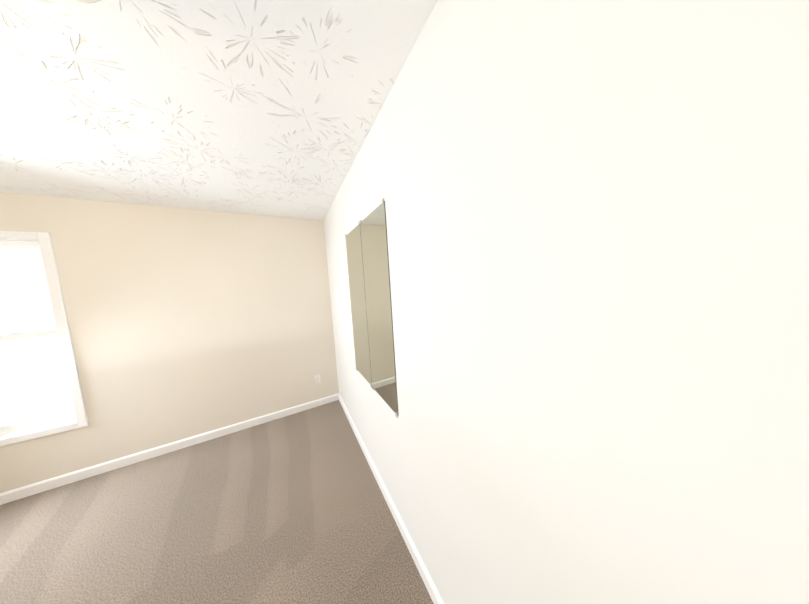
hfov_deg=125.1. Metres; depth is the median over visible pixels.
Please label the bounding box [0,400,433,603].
floor
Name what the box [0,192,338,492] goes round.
wall
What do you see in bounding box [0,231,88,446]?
window
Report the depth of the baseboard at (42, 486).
2.05 m
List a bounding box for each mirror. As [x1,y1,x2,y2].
[345,221,371,387]
[360,198,398,417]
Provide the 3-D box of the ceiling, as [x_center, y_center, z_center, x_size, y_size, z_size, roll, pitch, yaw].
[-1.485,-0.830,0.085,3.579,0.060,4.460,-6,6,-29]
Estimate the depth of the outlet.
2.79 m
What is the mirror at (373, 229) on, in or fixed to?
attached to the wall at (598, 228)
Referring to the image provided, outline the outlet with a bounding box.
[314,374,320,383]
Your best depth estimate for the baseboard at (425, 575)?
1.33 m
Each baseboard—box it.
[0,394,338,504]
[338,393,443,603]
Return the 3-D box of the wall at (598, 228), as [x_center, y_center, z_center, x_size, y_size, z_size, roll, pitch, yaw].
[0.095,0.251,1.028,0.120,2.440,4.460,-6,6,-29]
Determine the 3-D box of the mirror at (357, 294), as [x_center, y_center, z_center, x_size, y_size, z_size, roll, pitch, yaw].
[-0.383,0.031,1.716,0.010,1.232,0.424,-6,6,-29]
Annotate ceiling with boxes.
[0,0,436,219]
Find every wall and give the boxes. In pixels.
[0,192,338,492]
[324,0,808,603]

